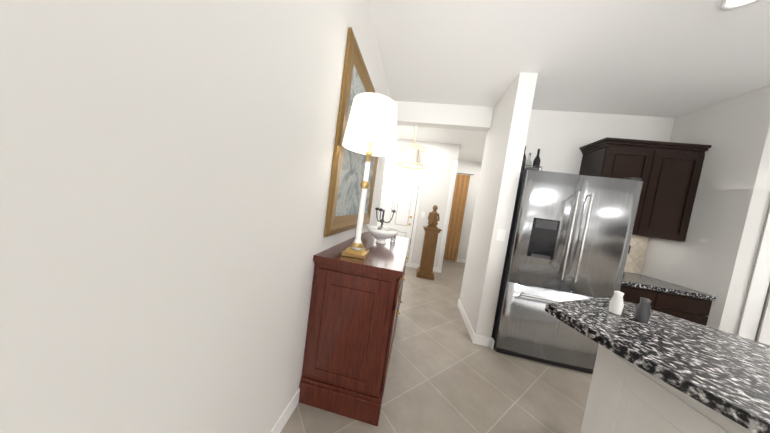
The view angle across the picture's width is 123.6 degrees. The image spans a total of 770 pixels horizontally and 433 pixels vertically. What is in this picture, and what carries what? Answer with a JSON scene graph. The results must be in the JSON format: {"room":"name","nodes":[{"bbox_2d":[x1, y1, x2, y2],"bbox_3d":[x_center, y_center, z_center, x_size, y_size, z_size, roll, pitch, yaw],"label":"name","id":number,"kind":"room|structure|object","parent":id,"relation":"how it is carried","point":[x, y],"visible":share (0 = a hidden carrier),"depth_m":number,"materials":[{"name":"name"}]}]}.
{"room":"kitchen","nodes":[
{"label":"kitchen","id":0,"kind":"room"},
{"bbox_2d":[0,0,390,432],"bbox_3d":[-0.798,-0.103,-1.001,0.120,2.790,8.450,8,4,9],"label":"wall","id":1,"kind":"structure","parent":0,"point":[165,170],"depth_m":0.49,"materials":[{"name":"white paint"}]},
{"bbox_2d":[269,388,299,432],"bbox_3d":[-1.069,1.276,-1.887,0.011,0.100,6.497,8,4,9],"label":"baseboard","id":2,"kind":"structure","parent":1,"relation":"attached to","point":[282,420],"depth_m":1.19,"materials":[{"name":"white wood"}]},
{"bbox_2d":[324,27,377,236],"bbox_3d":[-0.206,-0.539,1.906,0.025,1.310,1.210,8,4,9],"label":"painting","id":3,"kind":"object","parent":1,"relation":"attached to","point":[346,180],"visible":0.79,"depth_m":1.50,"materials":[{"name":"fabric"}]},
{"bbox_2d":[385,139,459,266],"bbox_3d":[0.383,-0.299,4.675,2.107,2.790,0.120,8,4,9],"label":"wall","id":4,"kind":"structure","parent":0,"point":[438,160],"depth_m":4.50,"materials":[{"name":"white paint"}]},
{"bbox_2d":[377,172,419,265],"bbox_3d":[0.174,0.054,4.593,0.910,2.020,0.126,8,4,9],"label":"front door","id":5,"kind":"structure","parent":4,"relation":"in","point":[400,191],"depth_m":4.58,"materials":[{"name":"white wood"}]},
{"bbox_2d":[384,168,424,266],"bbox_3d":[0.188,0.011,4.646,1.096,2.126,0.018,8,4,9],"label":"door frame","id":6,"kind":"structure","parent":4,"relation":"attached to","point":[417,207],"depth_m":4.56,"materials":[{"name":"white wood"}]},
{"bbox_2d":[406,262,436,271],"bbox_3d":[0.828,1.127,4.592,0.800,0.100,0.011,8,4,9],"label":"baseboard","id":7,"kind":"structure","parent":4,"relation":"attached to","point":[413,265],"depth_m":4.61,"materials":[{"name":"white wood"}]},
{"bbox_2d":[437,160,458,272],"bbox_3d":[1.359,0.016,4.522,0.098,2.450,0.138,8,4,9],"label":"trim","id":8,"kind":"structure","parent":4,"relation":"attached to","point":[447,214],"depth_m":4.45,"materials":[{"name":"white wood"}]},
{"bbox_2d":[280,260,592,432],"bbox_3d":[1.214,1.554,0.289,6.600,0.100,11.900,8,4,9],"label":"floor","id":9,"kind":"structure","parent":0,"point":[445,374],"depth_m":1.66,"materials":[{"name":"tile"}]},
{"bbox_2d":[300,235,409,406],"bbox_3d":[-0.129,0.672,1.873,0.536,0.750,1.254,8,4,9],"label":"base cabinet","id":10,"kind":"object","parent":9,"relation":"on","point":[354,311],"depth_m":1.26,"materials":[{"name":"brown wood"}]},
{"bbox_2d":[341,92,396,258],"bbox_3d":[-0.125,-0.248,1.353,0.356,1.022,0.356,8,4,9],"label":"table lamp","id":11,"kind":"object","parent":10,"relation":"on","point":[371,129],"visible":1,"depth_m":1.22,"materials":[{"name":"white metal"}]},
{"bbox_2d":[367,226,398,243],"bbox_3d":[-0.026,0.165,1.922,0.300,0.160,0.295,8,4,9],"label":"bowl","id":12,"kind":"object","parent":10,"relation":"on","point":[381,234],"visible":1,"depth_m":1.84,"materials":[{"name":"white ceramic"}]},
{"bbox_2d":[375,201,395,225],"bbox_3d":[-0.022,0.038,2.178,0.233,0.380,0.220,8,4,9],"label":"candelabra","id":13,"kind":"object","parent":10,"relation":"on","point":[381,221],"visible":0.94,"depth_m":2.20,"materials":[{"name":"grey metal"}]},
{"bbox_2d":[416,205,441,279],"bbox_3d":[0.900,0.488,4.117,0.340,1.442,0.340,8,4,9],"label":"figurine","id":14,"kind":"object","parent":9,"relation":"on","point":[432,230],"visible":1,"depth_m":4.01,"materials":[{"name":"brown wood"}]},
{"bbox_2d":[491,167,642,373],"bbox_3d":[1.751,0.504,2.296,0.940,1.870,0.878,8,4,9],"label":"refrigerator","id":15,"kind":"object","parent":9,"relation":"on","point":[570,235],"visible":0.73,"depth_m":1.94,"materials":[{"name":"grey metal"}]},
{"bbox_2d":[580,356,692,432],"bbox_3d":[1.901,1.158,0.048,2.242,0.900,2.172,8,4,9],"label":"kitchen island","id":16,"kind":"object","parent":9,"relation":"on","point":[613,405],"depth_m":0.85,"materials":[{"name":"white paint"}]},
{"bbox_2d":[545,296,769,432],"bbox_3d":[1.931,0.687,0.006,2.540,0.040,2.480,8,4,9],"label":"island countertop","id":17,"kind":"structure","parent":16,"relation":"on","point":[710,380],"depth_m":0.75,"materials":[{"name":"stone"}]},
{"bbox_2d":[620,272,715,325],"bbox_3d":[2.593,1.106,2.300,0.870,0.910,0.652,8,4,9],"label":"base cabinet","id":18,"kind":"object","parent":9,"relation":"on","point":[681,302],"visible":0.27,"depth_m":1.96,"materials":[{"name":"brown wood"}]},
{"bbox_2d":[457,160,481,259],"bbox_3d":[2.208,-0.116,5.747,1.430,2.790,0.120,8,4,9],"label":"wall","id":19,"kind":"structure","parent":0,"point":[469,167],"depth_m":5.66,"materials":[{"name":"white paint"}]},
{"bbox_2d":[444,258,465,262],"bbox_3d":[2.006,1.215,5.764,1.153,0.100,0.011,8,4,9],"label":"baseboard","id":20,"kind":"structure","parent":19,"relation":"attached to","point":[458,260],"depth_m":5.74,"materials":[{"name":"white wood"}]},
{"bbox_2d":[460,73,537,336],"bbox_3d":[1.282,-0.039,2.519,0.160,2.790,0.850,8,4,9],"label":"wall","id":21,"kind":"structure","parent":0,"point":[505,143],"depth_m":2.17,"materials":[{"name":"white paint"}]},
{"bbox_2d":[458,299,476,343],"bbox_3d":[1.012,1.278,2.609,0.011,0.100,0.864,8,4,9],"label":"baseboard","id":22,"kind":"structure","parent":21,"relation":"attached to","point":[471,332],"depth_m":2.46,"materials":[{"name":"white wood"}]},
{"bbox_2d":[496,229,505,240],"bbox_3d":[1.185,0.191,2.108,0.080,0.120,0.003,8,4,9],"label":"light switch","id":23,"kind":"object","parent":21,"relation":"attached to","point":[501,233],"depth_m":2.11,"materials":[{"name":"white plastic"}]},
{"bbox_2d":[395,101,674,273],"bbox_3d":[1.568,-0.020,2.828,3.364,2.790,0.150,8,4,9],"label":"wall","id":24,"kind":"structure","parent":0,"point":[558,139],"depth_m":2.62,"materials":[{"name":"white paint"}]},
{"bbox_2d":[624,235,648,273],"bbox_3d":[2.738,0.414,2.577,0.870,0.458,0.008,8,4,9],"label":"backsplash","id":25,"kind":"structure","parent":24,"relation":"attached to","point":[636,256],"depth_m":2.52,"materials":[{"name":"tile"}]},
{"bbox_2d":[579,137,711,240],"bbox_3d":[2.782,-0.298,2.351,0.920,0.990,0.377,8,4,9],"label":"upper cabinet","id":26,"kind":"object","parent":24,"relation":"attached to","point":[669,173],"visible":0.69,"depth_m":2.18,"materials":[{"name":"brown wood"}]},
{"bbox_2d":[367,0,769,161],"bbox_3d":[1.607,-1.304,0.108,6.600,0.100,11.900,8,4,9],"label":"ceiling","id":27,"kind":"structure","parent":0,"point":[666,58],"depth_m":1.73,"materials":[{"name":"white paint"}]},
{"bbox_2d":[398,126,425,169],"bbox_3d":[0.506,-1.242,3.623,0.452,0.760,0.452,8,4,9],"label":"pendant light","id":28,"kind":"object","parent":27,"relation":"hanging from","point":[412,155],"visible":0.94,"depth_m":3.51,"materials":[{"name":"glass"}]},
{"bbox_2d":[719,0,759,10],"bbox_3d":[2.059,-1.253,1.163,0.190,0.007,0.190,8,4,9],"label":"recessed light","id":29,"kind":"object","parent":27,"relation":"in","point":[725,5],"visible":1,"depth_m":1.22,"materials":[{"name":"white"}]},
{"bbox_2d":[641,85,769,334],"bbox_3d":[3.818,0.355,1.802,1.450,2.790,1.490,8,4,9],"label":"wall","id":30,"kind":"structure","parent":0,"point":[714,253],"depth_m":1.92,"materials":[{"name":"white paint"}]},
{"bbox_2d":[736,202,769,340],"bbox_3d":[3.363,0.653,1.443,0.018,2.121,0.836,5,5,-42],"label":"door frame","id":31,"kind":"structure","parent":30,"relation":"attached to","point":[757,293],"depth_m":1.72,"materials":[{"name":"white wood"}]},
{"bbox_2d":[756,290,769,344],"bbox_3d":[3.343,0.690,1.439,0.547,2.020,0.445,8,4,9],"label":"pantry door","id":32,"kind":"structure","parent":30,"relation":"in","point":[763,336],"depth_m":1.68,"materials":[{"name":"white wood"}]},
{"bbox_3d":[1.461,-0.183,5.185,0.120,2.790,1.214,8,4,9],"label":"wall","id":33,"kind":"structure","parent":0,"visible":0},
{"bbox_2d":[443,173,473,261],"bbox_3d":[1.894,0.017,5.663,0.660,2.412,0.050,8,4,9],"label":"drape","id":34,"kind":"object","parent":33,"relation":"hanging from","point":[456,217],"visible":0.65,"depth_m":5.65,"materials":[{"name":"brown fabric"}]}
]}

